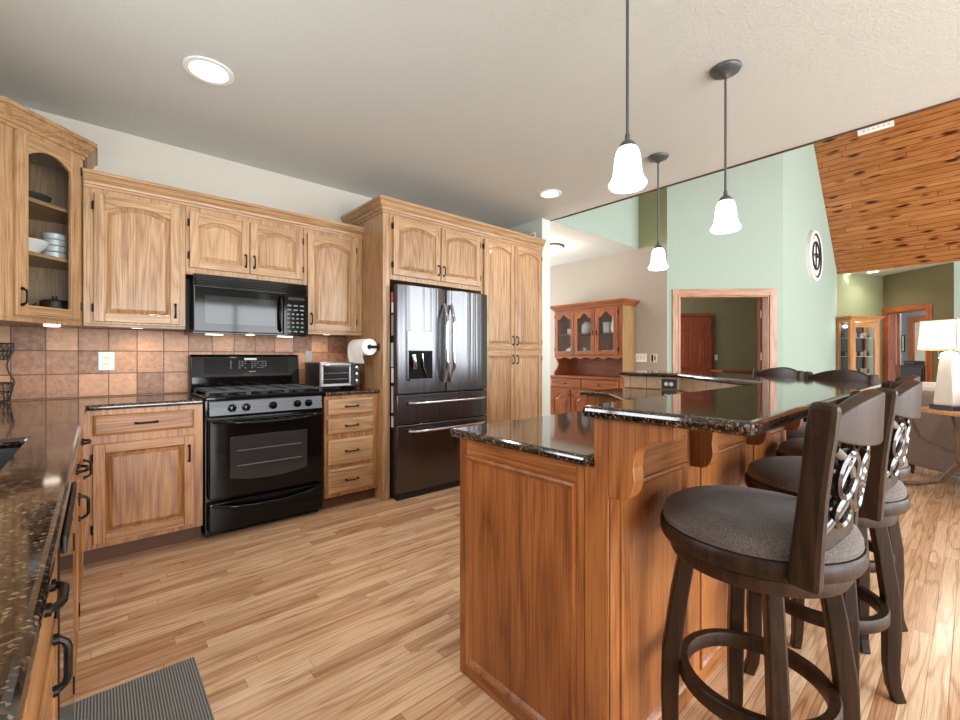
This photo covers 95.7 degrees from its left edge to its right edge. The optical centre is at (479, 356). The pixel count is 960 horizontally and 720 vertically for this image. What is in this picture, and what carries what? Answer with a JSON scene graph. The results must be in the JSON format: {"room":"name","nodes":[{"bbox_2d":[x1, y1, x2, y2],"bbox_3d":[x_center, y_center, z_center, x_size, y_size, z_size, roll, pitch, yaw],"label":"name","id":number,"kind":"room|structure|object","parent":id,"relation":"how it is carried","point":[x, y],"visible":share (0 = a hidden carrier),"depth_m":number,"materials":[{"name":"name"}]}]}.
{"room":"kitchen","nodes":[
{"label":"kitchen","id":0,"kind":"room"},
{"bbox_2d":[0,107,372,401],"bbox_3d":[-1.455,-0.185,3.987,4.684,2.740,0.132,0,0,-41],"label":"wall","id":1,"kind":"structure","parent":0,"point":[45,362],"depth_m":3.12,"materials":[{"name":"stone"}]},
{"bbox_2d":[0,122,83,327],"bbox_3d":[-2.654,-0.706,2.451,0.610,1.038,0.608,0,0,-41],"label":"upper cabinet","id":2,"kind":"object","parent":1,"relation":"attached to","point":[27,162],"visible":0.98,"depth_m":2.51,"materials":[{"name":"brown wood"}]},
{"bbox_2d":[29,237,49,252],"bbox_3d":[-2.561,-0.619,2.444,0.200,0.075,0.200,0,0,-41],"label":"bowl","id":3,"kind":"object","parent":2,"relation":"on","point":[35,245],"visible":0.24,"depth_m":2.44,"materials":[{"name":"ceramic"}]},
{"bbox_2d":[29,190,51,202],"bbox_3d":[-2.599,-0.901,2.482,0.220,0.050,0.220,0,0,-41],"label":"bowl","id":4,"kind":"object","parent":2,"relation":"on","point":[32,194],"visible":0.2,"depth_m":2.47,"materials":[{"name":"ceramic"}]},
{"bbox_2d":[29,197,67,224],"bbox_3d":[-2.661,-0.865,2.460,0.565,0.020,0.540,0,0,-41],"label":"shelf","id":5,"kind":"object","parent":2,"relation":"attached to","point":[40,212],"depth_m":2.59,"materials":[{"name":"brown wood"}]},
{"bbox_2d":[29,251,67,269],"bbox_3d":[-2.661,-0.570,2.460,0.565,0.020,0.540,0,0,-41],"label":"shelf","id":6,"kind":"object","parent":2,"relation":"attached to","point":[37,261],"depth_m":2.58,"materials":[{"name":"brown wood"}]},
{"bbox_2d":[0,96,97,168],"bbox_3d":[-2.514,-1.254,2.442,0.283,0.108,0.959,0,0,4],"label":"crown molding","id":7,"kind":"structure","parent":2,"relation":"attached to","point":[14,115],"depth_m":2.42,"materials":[{"name":"brown wood"}]},
{"bbox_2d":[43,324,60,326],"bbox_3d":[-2.495,-0.180,2.533,0.072,0.012,0.072,0,0,-41],"label":"puck light","id":8,"kind":"object","parent":2,"relation":"attached to","point":[45,325],"visible":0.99,"depth_m":2.51,"materials":[{"name":"white"}]},
{"bbox_2d":[39,296,67,308],"bbox_3d":[-2.560,-0.286,2.615,0.132,0.157,0.130,0,0,-41],"label":"pot","id":9,"kind":"object","parent":2,"relation":"in","point":[54,302],"visible":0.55,"depth_m":2.57,"materials":[{"name":"metal"}]},
{"bbox_2d":[41,251,67,258],"bbox_3d":[-2.551,-0.599,2.604,0.116,0.036,0.115,0,0,-41],"label":"bowl","id":10,"kind":"object","parent":2,"relation":"on","point":[56,254],"visible":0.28,"depth_m":2.57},
{"bbox_2d":[43,245,67,253],"bbox_3d":[-2.551,-0.636,2.604,0.116,0.036,0.115,0,0,-41],"label":"bowl","id":11,"kind":"object","parent":10,"relation":"on","point":[50,248],"visible":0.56,"depth_m":2.57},
{"bbox_2d":[41,239,67,247],"bbox_3d":[-2.551,-0.673,2.604,0.116,0.036,0.115,0,0,-41],"label":"bowl","id":12,"kind":"object","parent":11,"relation":"on","point":[52,242],"visible":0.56,"depth_m":2.57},
{"bbox_2d":[41,232,67,241],"bbox_3d":[-2.551,-0.710,2.604,0.116,0.036,0.115,0,0,-41],"label":"bowl","id":13,"kind":"object","parent":12,"relation":"on","point":[44,235],"visible":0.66,"depth_m":2.56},
{"bbox_2d":[98,352,113,369],"bbox_3d":[-2.532,0.030,2.943,0.084,0.124,0.012,0,0,-41],"label":"outlet","id":14,"kind":"object","parent":1,"relation":"attached to","point":[105,359],"visible":1,"depth_m":2.94,"materials":[{"name":"beige plastic"}]},
{"bbox_2d":[102,355,109,366],"bbox_3d":[-2.530,0.030,2.941,0.040,0.084,0.004,0,0,-41],"label":"socket","id":15,"kind":"object","parent":14,"relation":"attached to","point":[105,358],"depth_m":2.94,"materials":[{"name":"beige plastic"}]},
{"bbox_2d":[83,184,185,329],"bbox_3d":[-2.304,-0.618,2.911,0.518,0.865,0.383,0,0,-41],"label":"upper cabinet","id":16,"kind":"object","parent":1,"relation":"attached to","point":[134,246],"visible":1,"depth_m":2.77,"materials":[{"name":"brown wood"}]},
{"bbox_2d":[185,205,303,284],"bbox_3d":[-1.811,-0.807,3.345,0.795,0.485,0.383,0,0,-41],"label":"upper cabinet","id":17,"kind":"object","parent":1,"relation":"attached to","point":[216,243],"visible":0.95,"depth_m":3.19,"materials":[{"name":"brown wood"}]},
{"bbox_2d":[83,168,364,238],"bbox_3d":[-1.795,-1.083,3.359,1.871,0.092,0.384,0,0,-41],"label":"crown molding","id":18,"kind":"structure","parent":17,"relation":"attached to","point":[92,178],"depth_m":3.05,"materials":[{"name":"brown wood"}]},
{"bbox_2d":[184,273,307,337],"bbox_3d":[-1.764,-0.358,3.309,0.756,0.409,0.490,0,0,-41],"label":"microwave","id":19,"kind":"object","parent":17,"relation":"attached to","point":[215,305],"visible":1,"depth_m":3.13,"materials":[{"name":"black"}]},
{"bbox_2d":[305,351,311,361],"bbox_3d":[-1.516,0.005,3.841,0.060,0.110,0.004,0,0,-41],"label":"outlet","id":20,"kind":"object","parent":1,"relation":"attached to","point":[308,354],"visible":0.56,"depth_m":3.84,"materials":[{"name":"plastic"}]},
{"bbox_2d":[304,228,361,335],"bbox_3d":[-1.323,-0.618,3.774,0.503,0.865,0.383,0,0,-41],"label":"upper cabinet","id":21,"kind":"object","parent":1,"relation":"attached to","point":[332,262],"visible":0.9,"depth_m":3.64,"materials":[{"name":"brown wood"}]},
{"bbox_2d":[0,0,959,265],"bbox_3d":[0.947,-1.625,2.831,6.762,0.140,9.600,0,0,-41],"label":"ceiling","id":22,"kind":"structure","parent":0,"point":[470,109],"depth_m":2.48,"materials":[{"name":"grey paint"}]},
{"bbox_2d":[182,56,233,85],"bbox_3d":[-1.475,-1.551,2.365,0.240,0.008,0.240,0,0,-41],"label":"recessed light","id":23,"kind":"object","parent":22,"relation":"in","point":[207,70],"visible":1,"depth_m":2.36,"materials":[{"name":"white plastic"}]},
{"bbox_2d":[538,189,561,197],"bbox_3d":[0.668,-1.551,4.145,0.220,0.008,0.220,0,0,-41],"label":"recessed light","id":24,"kind":"object","parent":22,"relation":"in","point":[550,193],"visible":1,"depth_m":4.13,"materials":[{"name":"white plastic"}]},
{"bbox_2d":[550,243,563,255],"bbox_3d":[1.007,-1.492,6.121,0.360,0.127,0.360,0,0,-41],"label":"flush ceiling light","id":25,"kind":"object","parent":22,"relation":"attached to","point":[555,248],"visible":0.65,"depth_m":6.00,"materials":[{"name":"white glass"}]},
{"bbox_2d":[608,0,646,193],"bbox_3d":[0.593,-1.117,1.748,0.152,0.875,0.152,0,0,-41],"label":"pendant light","id":26,"kind":"object","parent":22,"relation":"hanging from","point":[628,177],"visible":1,"depth_m":1.72,"materials":[{"name":"glass"}]},
{"bbox_2d":[648,152,668,270],"bbox_3d":[1.385,-1.117,3.377,0.152,0.875,0.152,0,0,-41],"label":"pendant light","id":27,"kind":"object","parent":22,"relation":"hanging from","point":[658,259],"visible":1,"depth_m":3.35,"materials":[{"name":"glass"}]},
{"bbox_2d":[710,59,741,233],"bbox_3d":[1.326,-1.117,2.346,0.152,0.875,0.152,0,0,-41],"label":"pendant light","id":28,"kind":"object","parent":22,"relation":"hanging from","point":[726,221],"visible":1,"depth_m":2.32,"materials":[{"name":"glass"}]},
{"bbox_2d":[74,465,959,719],"bbox_3d":[5.100,1.215,6.087,17.300,0.060,12.000,0,0,-41],"label":"floor","id":29,"kind":"structure","parent":0,"point":[349,611],"depth_m":1.95,"materials":[{"name":"brown wood"}]},
{"bbox_2d":[0,430,91,709],"bbox_3d":[-1.899,0.744,1.647,0.634,0.882,1.538,0,0,-41],"label":"base cabinet","id":30,"kind":"object","parent":29,"relation":"on","point":[78,517],"visible":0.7,"depth_m":1.59,"materials":[{"name":"brown wood"}]},
{"bbox_2d":[0,393,203,719],"bbox_3d":[-1.149,0.286,1.178,1.189,0.030,4.487,0,0,-41],"label":"countertop","id":31,"kind":"structure","parent":30,"relation":"on","point":[35,483],"depth_m":0.78,"materials":[{"name":"brown stone"}]},
{"bbox_2d":[0,343,14,402],"bbox_3d":[-2.827,0.093,2.494,0.223,0.345,0.223,0,0,-41],"label":"wire basket stand","id":32,"kind":"object","parent":31,"relation":"on","point":[7,356],"visible":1,"depth_m":2.54,"materials":[{"name":"metal"}]},
{"bbox_2d":[0,343,14,359],"bbox_3d":[-2.827,-0.031,2.494,0.215,0.098,0.215,0,0,-41],"label":"basket","id":33,"kind":"object","parent":32,"relation":"on","point":[11,347],"depth_m":2.54,"materials":[{"name":"metal"}]},
{"bbox_2d":[0,382,14,402],"bbox_3d":[-2.827,0.209,2.494,0.223,0.113,0.223,0,0,-41],"label":"basket","id":34,"kind":"object","parent":32,"relation":"on","point":[12,385],"depth_m":2.54,"materials":[{"name":"wicker"}]},
{"bbox_2d":[0,447,19,470],"bbox_3d":[-1.426,0.377,1.049,0.411,0.147,0.766,0,0,-41],"label":"sink","id":35,"kind":"object","parent":31,"relation":"in","point":[6,454],"visible":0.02,"depth_m":1.43,"materials":[{"name":"black"}]},
{"bbox_2d":[22,555,72,719],"bbox_3d":[-0.655,0.744,0.233,0.634,0.882,1.015,0,0,-41],"label":"base cabinet","id":36,"kind":"object","parent":29,"relation":"on","point":[44,690],"visible":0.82,"depth_m":0.64,"materials":[{"name":"brown wood"}]},
{"bbox_2d":[53,478,75,719],"bbox_3d":[-1.171,0.748,0.861,0.530,0.875,0.590,0,0,-41],"label":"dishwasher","id":37,"kind":"object","parent":29,"relation":"on","point":[64,615],"visible":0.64,"depth_m":0.95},
{"bbox_2d":[82,404,202,564],"bbox_3d":[-2.181,0.744,2.806,0.581,0.882,0.664,0,0,-41],"label":"base cabinet","id":38,"kind":"object","parent":29,"relation":"on","point":[144,487],"visible":0.94,"depth_m":2.58,"materials":[{"name":"brown wood"}]},
{"bbox_2d":[73,657,214,719],"bbox_3d":[-0.954,1.180,1.205,0.410,0.010,0.970,0,0,-41],"label":"floor mat","id":39,"kind":"object","parent":29,"relation":"on","point":[176,691],"visible":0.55,"depth_m":1.49,"materials":[{"name":"fabric"}]},
{"bbox_2d":[189,354,324,536],"bbox_3d":[-1.650,0.584,3.241,0.780,1.201,0.704,0,0,-41],"label":"range","id":40,"kind":"object","parent":29,"relation":"on","point":[263,428],"visible":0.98,"depth_m":3.04,"materials":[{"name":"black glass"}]},
{"bbox_2d":[191,389,324,400],"bbox_3d":[-1.648,0.272,3.238,0.776,0.026,0.560,0,0,-41],"label":"cooktop","id":41,"kind":"object","parent":40,"relation":"in","point":[282,394],"depth_m":3.05,"materials":[{"name":"metal"}]},
{"bbox_2d":[320,393,377,509],"bbox_3d":[-1.200,0.744,3.670,0.456,0.882,0.664,0,0,-41],"label":"base cabinet","id":42,"kind":"object","parent":29,"relation":"on","point":[350,422],"visible":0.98,"depth_m":3.44,"materials":[{"name":"brown wood"}]},
{"bbox_2d":[311,386,379,395],"bbox_3d":[-1.210,0.286,3.683,0.458,0.030,0.647,0,0,-41],"label":"countertop","id":43,"kind":"structure","parent":42,"relation":"on","point":[349,390],"depth_m":3.49,"materials":[{"name":"brown stone"}]},
{"bbox_2d":[305,362,359,389],"bbox_3d":[-1.253,0.159,3.716,0.350,0.225,0.385,0,0,-41],"label":"toaster oven","id":44,"kind":"object","parent":43,"relation":"on","point":[323,374],"visible":0.91,"depth_m":3.59,"materials":[{"name":"silver metal"}]},
{"bbox_2d":[347,212,480,500],"bbox_3d":[-0.600,-0.007,4.151,1.074,2.385,0.734,0,0,-41],"label":"tall cabinet","id":45,"kind":"object","parent":29,"relation":"on","point":[396,249],"visible":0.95,"depth_m":3.71,"materials":[{"name":"brown wood"}]},
{"bbox_2d":[367,343,379,350],"bbox_3d":[-0.973,-0.080,3.700,0.080,0.060,0.340,0,0,-41],"label":"paper towel holder","id":46,"kind":"object","parent":45,"relation":"attached to","point":[378,344],"visible":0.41,"depth_m":3.59,"materials":[{"name":"black metal"}]},
{"bbox_2d":[348,339,376,362],"bbox_3d":[-0.998,-0.046,3.678,0.138,0.203,0.270,0,0,-41],"label":"paper towel roll","id":47,"kind":"object","parent":46,"relation":"on","point":[357,348],"visible":0.98,"depth_m":3.60,"materials":[{"name":"paper"}]},
{"bbox_2d":[341,195,545,250],"bbox_3d":[-0.281,-1.244,4.438,2.045,0.114,0.746,0,0,-41],"label":"crown molding","id":48,"kind":"structure","parent":45,"relation":"attached to","point":[379,204],"depth_m":3.92,"materials":[{"name":"brown wood"}]},
{"bbox_2d":[390,284,486,500],"bbox_3d":[-0.504,0.294,4.102,0.997,1.782,0.796,0,0,-41],"label":"refrigerator","id":49,"kind":"object","parent":29,"relation":"on","point":[439,338],"visible":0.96,"depth_m":3.75,"materials":[{"name":"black metal"}]},
{"bbox_2d":[391,386,392,412],"bbox_3d":[-0.729,0.355,3.604,0.002,0.220,0.030,0,0,-41],"label":"leaflet","id":50,"kind":"object","parent":49,"relation":"attached to","point":[391,386],"visible":1,"depth_m":3.60,"materials":[{"name":"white paper"}]},
{"bbox_2d":[391,315,392,335],"bbox_3d":[-0.727,-0.260,3.603,0.002,0.170,0.034,0,0,-41],"label":"photo","id":51,"kind":"object","parent":49,"relation":"attached to","point":[391,315],"visible":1,"depth_m":3.60},
{"bbox_2d":[391,368,392,382],"bbox_3d":[-0.727,0.155,3.603,0.002,0.120,0.034,0,0,-41],"label":"note","id":52,"kind":"object","parent":49,"relation":"attached to","point":[391,368],"visible":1,"depth_m":3.60,"materials":[{"name":"white paper"}]},
{"bbox_2d":[391,343,392,366],"bbox_3d":[-0.730,-0.015,3.606,0.002,0.200,0.038,0,0,-41],"label":"note","id":53,"kind":"object","parent":49,"relation":"attached to","point":[391,343],"visible":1,"depth_m":3.60,"materials":[{"name":"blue paper"}]},
{"bbox_2d":[473,236,541,423],"bbox_3d":[0.144,-0.007,4.807,0.908,2.385,0.734,0,0,-41],"label":"pantry cabinet","id":54,"kind":"object","parent":29,"relation":"on","point":[511,274],"visible":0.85,"depth_m":4.54,"materials":[{"name":"brown wood"}]},
{"bbox_2d":[550,298,639,414],"bbox_3d":[1.677,0.190,6.588,0.481,1.990,1.346,0,0,-41],"label":"china hutch","id":55,"kind":"object","parent":29,"relation":"on","point":[576,370],"visible":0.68,"depth_m":6.58,"materials":[{"name":"brown wood"}]},
{"bbox_2d":[558,332,612,335],"bbox_3d":[1.728,-0.343,6.636,0.304,0.016,1.156,0,0,-41],"label":"shelf","id":56,"kind":"object","parent":55,"relation":"attached to","point":[559,333],"depth_m":6.69,"materials":[{"name":"brown wood"}]},
{"bbox_2d":[582,322,590,333],"bbox_3d":[1.637,-0.442,6.676,0.149,0.180,0.149,0,0,-41],"label":"jar","id":57,"kind":"object","parent":55,"relation":"on","point":[586,326],"visible":0.79,"depth_m":6.62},
{"bbox_2d":[550,374,623,379],"bbox_3d":[1.681,0.308,6.595,0.467,0.027,1.290,0,0,-41],"label":"countertop","id":58,"kind":"structure","parent":55,"relation":"on","point":[564,376],"depth_m":6.46,"materials":[{"name":"brown wood"}]},
{"bbox_2d":[603,322,610,332],"bbox_3d":[1.875,-0.429,6.406,0.120,0.156,0.120,0,0,-41],"label":"canister","id":59,"kind":"object","parent":55,"relation":"on","point":[606,325],"visible":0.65,"depth_m":6.36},
{"bbox_2d":[610,316,612,331],"bbox_3d":[1.974,-0.477,6.293,0.168,0.252,0.168,0,0,-41],"label":"pitcher","id":60,"kind":"object","parent":55,"relation":"on","point":[611,326],"visible":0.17,"depth_m":6.27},
{"bbox_2d":[460,376,802,719],"bbox_3d":[0.913,0.675,2.442,2.622,1.019,1.605,0,0,-41],"label":"kitchen island","id":61,"kind":"object","parent":29,"relation":"on","point":[567,569],"visible":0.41,"depth_m":1.35,"materials":[{"name":"brown wood"}]},
{"bbox_2d":[450,388,686,465],"bbox_3d":[0.776,0.286,2.503,2.482,0.030,1.348,0,0,-41],"label":"island countertop","id":62,"kind":"structure","parent":61,"relation":"on","point":[567,437],"depth_m":1.55,"materials":[{"name":"brown stone"}]},
{"bbox_2d":[662,379,676,388],"bbox_3d":[1.530,0.222,3.518,0.010,0.080,0.124,0,0,-41],"label":"outlet","id":63,"kind":"object","parent":61,"relation":"attached to","point":[666,383],"visible":1,"depth_m":3.51,"materials":[{"name":"black plastic"}]},
{"bbox_2d":[583,371,880,436],"bbox_3d":[1.382,0.148,2.404,1.255,0.033,3.439,0,0,20],"label":"island countertop","id":64,"kind":"structure","parent":61,"relation":"on","point":[763,404],"depth_m":1.22,"materials":[{"name":"brown stone"}]},
{"bbox_2d":[711,370,752,374],"bbox_3d":[5.126,0.720,8.314,1.170,0.930,0.470,0,0,4],"label":"credenza","id":65,"kind":"object","parent":29,"relation":"on","point":[750,372],"visible":0.16,"depth_m":8.11,"materials":[{"name":"brown wood"}]},
{"bbox_2d":[660,389,884,719],"bbox_3d":[0.743,0.631,1.155,0.474,1.115,0.491,0,0,-41],"label":"bar stool","id":66,"kind":"object","parent":29,"relation":"on","point":[775,545],"visible":1,"depth_m":1.01,"materials":[{"name":"brown wood"}]},
{"bbox_2d":[663,485,863,559],"bbox_3d":[0.733,0.416,1.165,0.446,0.070,0.446,0,0,-41],"label":"seat cushion","id":67,"kind":"object","parent":66,"relation":"on","point":[730,522],"depth_m":1.04,"materials":[{"name":"fabric"}]},
{"bbox_2d":[753,367,803,377],"bbox_3d":[1.924,0.631,3.066,0.491,1.115,0.474,0,0,-1],"label":"bar stool","id":68,"kind":"object","parent":29,"relation":"on","point":[777,371],"visible":0.02,"depth_m":3.08,"materials":[{"name":"brown wood"}]},
{"bbox_2d":[744,380,921,703],"bbox_3d":[1.232,0.631,1.553,0.474,1.115,0.491,0,0,-42],"label":"bar stool","id":69,"kind":"object","parent":29,"relation":"on","point":[885,497],"visible":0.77,"depth_m":1.45,"materials":[{"name":"brown wood"}]},
{"bbox_2d":[747,456,906,499],"bbox_3d":[1.223,0.416,1.562,0.446,0.070,0.446,0,0,-42],"label":"seat cushion","id":70,"kind":"object","parent":69,"relation":"on","point":[781,474],"depth_m":1.48,"materials":[{"name":"fabric"}]},
{"bbox_2d":[786,369,879,439],"bbox_3d":[1.869,0.631,2.478,0.491,1.115,0.474,0,0,-1],"label":"bar stool","id":71,"kind":"object","parent":29,"relation":"on","point":[834,375],"visible":0.08,"depth_m":2.43,"materials":[{"name":"brown wood"}]},
{"bbox_2d":[786,422,805,438],"bbox_3d":[1.855,0.416,2.478,0.446,0.070,0.446,0,0,-1],"label":"seat cushion","id":72,"kind":"object","parent":71,"relation":"on","point":[799,433],"depth_m":2.35,"materials":[{"name":"fabric"}]},
{"bbox_2d":[776,375,919,654],"bbox_3d":[1.619,0.631,1.943,0.474,1.115,0.491,0,0,-41],"label":"bar stool","id":73,"kind":"object","parent":29,"relation":"on","point":[791,447],"visible":0.12,"depth_m":1.86,"materials":[{"name":"brown wood"}]},
{"bbox_2d":[778,438,907,465],"bbox_3d":[1.611,0.416,1.953,0.446,0.070,0.446,0,0,-41],"label":"seat cushion","id":74,"kind":"object","parent":73,"relation":"on","point":[791,447],"depth_m":1.97,"materials":[{"name":"fabric"}]},
{"bbox_2d":[835,316,883,383],"bbox_3d":[7.012,0.225,8.033,0.760,1.920,0.310,0,0,-11],"label":"curio cabinet","id":75,"kind":"object","parent":29,"relation":"on","point":[853,325],"visible":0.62,"depth_m":7.99,"materials":[{"name":"brown wood"}]},
{"bbox_2d":[841,323,863,370],"bbox_3d":[6.983,0.205,8.174,0.560,1.680,0.018,0,0,-11],"label":"glass door","id":76,"kind":"structure","parent":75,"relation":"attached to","point":[844,326],"depth_m":8.15,"materials":[{"name":"glass"}]},
{"bbox_2d":[896,365,924,381],"bbox_3d":[9.186,0.655,9.074,0.490,0.960,0.640,0,0,-1],"label":"dresser","id":77,"kind":"object","parent":29,"relation":"on","point":[905,370],"visible":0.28,"depth_m":8.98,"materials":[{"name":"brown wood"}]},
{"bbox_2d":[904,361,924,364],"bbox_3d":[9.189,0.130,9.194,0.220,0.089,0.240,0,0,-1],"label":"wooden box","id":78,"kind":"object","parent":77,"relation":"on","point":[905,362],"visible":1,"depth_m":9.08,"materials":[{"name":"brown wood"}]},
{"bbox_2d":[902,407,959,485],"bbox_3d":[4.028,0.828,3.309,0.410,0.725,1.561,0,0,4],"label":"table","id":79,"kind":"object","parent":29,"relation":"on","point":[951,414],"visible":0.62,"depth_m":3.70,"materials":[{"name":"brown wood"}]},
{"bbox_2d":[916,318,959,410],"bbox_3d":[4.104,0.072,3.799,0.295,0.786,0.295,0,0,-10],"label":"table lamp","id":80,"kind":"object","parent":79,"relation":"on","point":[943,334],"visible":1,"depth_m":3.76,"materials":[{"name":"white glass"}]},
{"bbox_2d":[905,382,959,476],"bbox_3d":[4.743,0.720,3.368,0.930,0.930,2.170,0,0,4],"label":"sofa","id":81,"kind":"object","parent":29,"relation":"on","point":[935,428],"visible":0.5,"depth_m":4.17,"materials":[{"name":"brown fabric"}]},
{"bbox_2d":[922,382,935,390],"bbox_3d":[4.503,0.370,3.919,0.320,0.230,1.040,0,0,4],"label":"cushion","id":82,"kind":"object","parent":81,"relation":"on","point":[926,386],"depth_m":4.25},
{"bbox_2d":[508,218,549,415],"bbox_3d":[0.518,-0.185,5.185,0.140,2.740,0.700,0,0,-41],"label":"wall","id":83,"kind":"structure","parent":0,"point":[541,226],"depth_m":4.93,"materials":[{"name":"white paint"}]},
{"bbox_2d":[550,98,959,221],"bbox_3d":[2.954,-1.564,2.533,0.012,0.042,6.500,0,0,-41],"label":"trim","id":84,"kind":"structure","parent":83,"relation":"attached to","point":[957,99],"depth_m":3.26,"materials":[{"name":"brown wood"}]},
{"bbox_2d":[553,196,638,248],"bbox_3d":[1.513,-2.561,5.658,1.977,2.009,0.104,0,0,-41],"label":"wall","id":85,"kind":"structure","parent":0,"point":[618,222],"depth_m":5.84,"materials":[{"name":"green paint"}]},
{"bbox_2d":[550,188,666,375],"bbox_3d":[1.447,-1.190,7.319,0.120,4.750,3.523,0,0,-41],"label":"wall","id":86,"kind":"structure","parent":0,"point":[626,274],"depth_m":6.27,"materials":[{"name":"beige paint"}]},
{"bbox_2d":[636,353,646,361],"bbox_3d":[2.312,0.015,6.237,0.012,0.120,0.170,0,0,-41],"label":"light switch","id":87,"kind":"object","parent":86,"relation":"attached to","point":[639,357],"visible":1,"depth_m":6.22,"materials":[{"name":"white plastic"}]},
{"bbox_2d":[650,354,656,361],"bbox_3d":[2.437,0.020,6.095,0.012,0.120,0.100,0,0,-41],"label":"light switch","id":88,"kind":"object","parent":86,"relation":"attached to","point":[653,357],"visible":1,"depth_m":6.10,"materials":[{"name":"beige plastic"}]},
{"bbox_2d":[681,298,761,369],"bbox_3d":[4.140,-0.190,9.424,5.500,2.750,0.120,0,0,4],"label":"wall","id":89,"kind":"structure","parent":0,"point":[735,319],"depth_m":9.28,"materials":[{"name":"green paint"}]},
{"bbox_2d":[681,317,711,371],"bbox_3d":[4.565,0.170,9.251,0.730,2.030,0.108,0,0,4],"label":"interior door","id":90,"kind":"structure","parent":89,"relation":"in","point":[696,332],"depth_m":9.26,"materials":[{"name":"brown wood"}]},
{"bbox_2d":[681,313,713,369],"bbox_3d":[4.569,0.130,9.323,0.890,2.110,0.027,0,0,4],"label":"trim","id":91,"kind":"structure","parent":89,"relation":"attached to","point":[698,314],"depth_m":9.29,"materials":[{"name":"brown wood"}]},
{"bbox_2d":[667,153,782,370],"bbox_3d":[3.331,-1.690,5.969,1.526,5.750,0.120,0,0,4],"label":"wall","id":92,"kind":"structure","parent":0,"point":[750,257],"depth_m":5.91,"materials":[{"name":"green paint"}]},
{"bbox_2d":[672,288,776,370],"bbox_3d":[3.319,0.133,5.966,1.366,2.104,0.167,0,0,4],"label":"trim","id":93,"kind":"structure","parent":92,"relation":"attached to","point":[768,295],"depth_m":5.90,"materials":[{"name":"brown wood"}]},
{"bbox_2d":[757,298,761,370],"bbox_3d":[4.100,0.180,6.349,0.051,1.990,0.817,0,0,35],"label":"open door","id":94,"kind":"structure","parent":92,"relation":"in","point":[759,302],"depth_m":6.03,"materials":[{"name":"brown wood"}]},
{"bbox_2d":[783,144,836,373],"bbox_3d":[5.355,-1.840,7.054,3.479,6.050,0.120,0,0,-41],"label":"wall","id":95,"kind":"structure","parent":0,"point":[809,307],"depth_m":6.64,"materials":[{"name":"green paint"}]},
{"bbox_2d":[806,230,822,281],"bbox_3d":[5.327,-1.600,6.904,0.800,0.800,0.070,0,0,-41],"label":"wall clock","id":96,"kind":"object","parent":95,"relation":"attached to","point":[814,250],"visible":1,"depth_m":6.82,"materials":[{"name":"white plastic"}]},
{"bbox_2d":[837,274,882,384],"bbox_3d":[7.223,-0.185,8.326,1.091,2.740,0.120,0,0,-11],"label":"wall","id":97,"kind":"structure","parent":0,"point":[857,295],"depth_m":8.29,"materials":[{"name":"green paint"}]},
{"bbox_2d":[814,100,959,273],"bbox_3d":[7.587,-3.285,4.812,3.350,3.460,6.800,0,0,-41],"label":"ceiling","id":98,"kind":"structure","parent":0,"point":[891,195],"depth_m":6.91,"materials":[{"name":"brown wood"}]},
{"bbox_2d":[857,120,893,135],"bbox_3d":[5.803,-3.457,6.386,0.225,0.225,0.400,0,0,-41],"label":"ceiling vent","id":99,"kind":"object","parent":98,"relation":"in","point":[890,123],"visible":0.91,"depth_m":6.42,"materials":[{"name":"white plastic"}]},
{"bbox_2d":[846,261,957,275],"bbox_3d":[7.968,-1.605,8.278,1.900,0.100,2.500,0,0,-41],"label":"ceiling","id":100,"kind":"structure","parent":0,"point":[884,272],"depth_m":7.84,"materials":[{"name":"grey paint"}]},
{"bbox_2d":[901,311,924,364],"bbox_3d":[10.214,-0.185,9.608,0.121,2.740,4.800,0,0,-1],"label":"wall","id":101,"kind":"structure","parent":0,"point":[904,316],"depth_m":10.36,"materials":[{"name":"grey paint"}]},
{"bbox_2d":[896,313,900,364],"bbox_3d":[10.126,0.035,10.532,0.030,2.300,0.150,0,0,-1],"label":"trim","id":102,"kind":"structure","parent":101,"relation":"attached to","point":[899,313],"depth_m":10.46,"materials":[{"name":"brown wood"}]},
{"bbox_2d":[902,335,904,351],"bbox_3d":[10.132,-0.315,10.397,0.021,0.400,0.060,0,0,-1],"label":"picture frame","id":103,"kind":"object","parent":101,"relation":"attached to","point":[903,336],"visible":1,"depth_m":10.38,"materials":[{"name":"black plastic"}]},
{"bbox_2d":[902,336,903,350],"bbox_3d":[10.122,-0.315,10.397,0.002,0.360,0.036,0,0,-1],"label":"print","id":104,"kind":"object","parent":103,"relation":"attached to","point":[902,336],"depth_m":10.39},
{"bbox_2d":[908,316,924,360],"bbox_3d":[10.138,0.125,9.777,0.028,2.120,0.980,0,0,-1],"label":"trim","id":105,"kind":"structure","parent":101,"relation":"attached to","point":[911,320],"depth_m":10.17,"materials":[{"name":"wood"}]},
{"bbox_2d":[915,322,924,360],"bbox_3d":[10.149,0.185,9.777,0.004,2.000,0.740,0,0,-1],"label":"door","id":106,"kind":"structure","parent":101,"relation":"in","point":[919,354],"depth_m":10.07,"materials":[{"name":"beige wood"}]},
{"bbox_2d":[883,262,953,381],"bbox_3d":[7.838,-0.185,7.757,0.120,2.740,1.239,0,0,-1],"label":"wall","id":107,"kind":"structure","parent":0,"point":[934,285],"depth_m":7.54,"materials":[{"name":"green paint"}]},
{"bbox_2d":[896,314,899,376],"bbox_3d":[8.152,0.180,8.471,0.680,1.990,0.051,0,0,-45],"label":"open door","id":108,"kind":"structure","parent":107,"relation":"in","point":[898,315],"depth_m":8.24,"materials":[{"name":"brown wood"}]},
{"bbox_2d":[882,303,931,381],"bbox_3d":[7.832,0.132,7.921,0.167,2.107,0.894,0,0,-1],"label":"trim","id":109,"kind":"structure","parent":107,"relation":"attached to","point":[889,320],"depth_m":8.26,"materials":[{"name":"wood"}]},
{"bbox_2d":[954,261,959,359],"bbox_3d":[9.483,-0.195,5.299,0.120,2.760,5.000,0,0,-41],"label":"wall","id":110,"kind":"structure","parent":0,"point":[956,264],"depth_m":7.11,"materials":[{"name":"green paint"}]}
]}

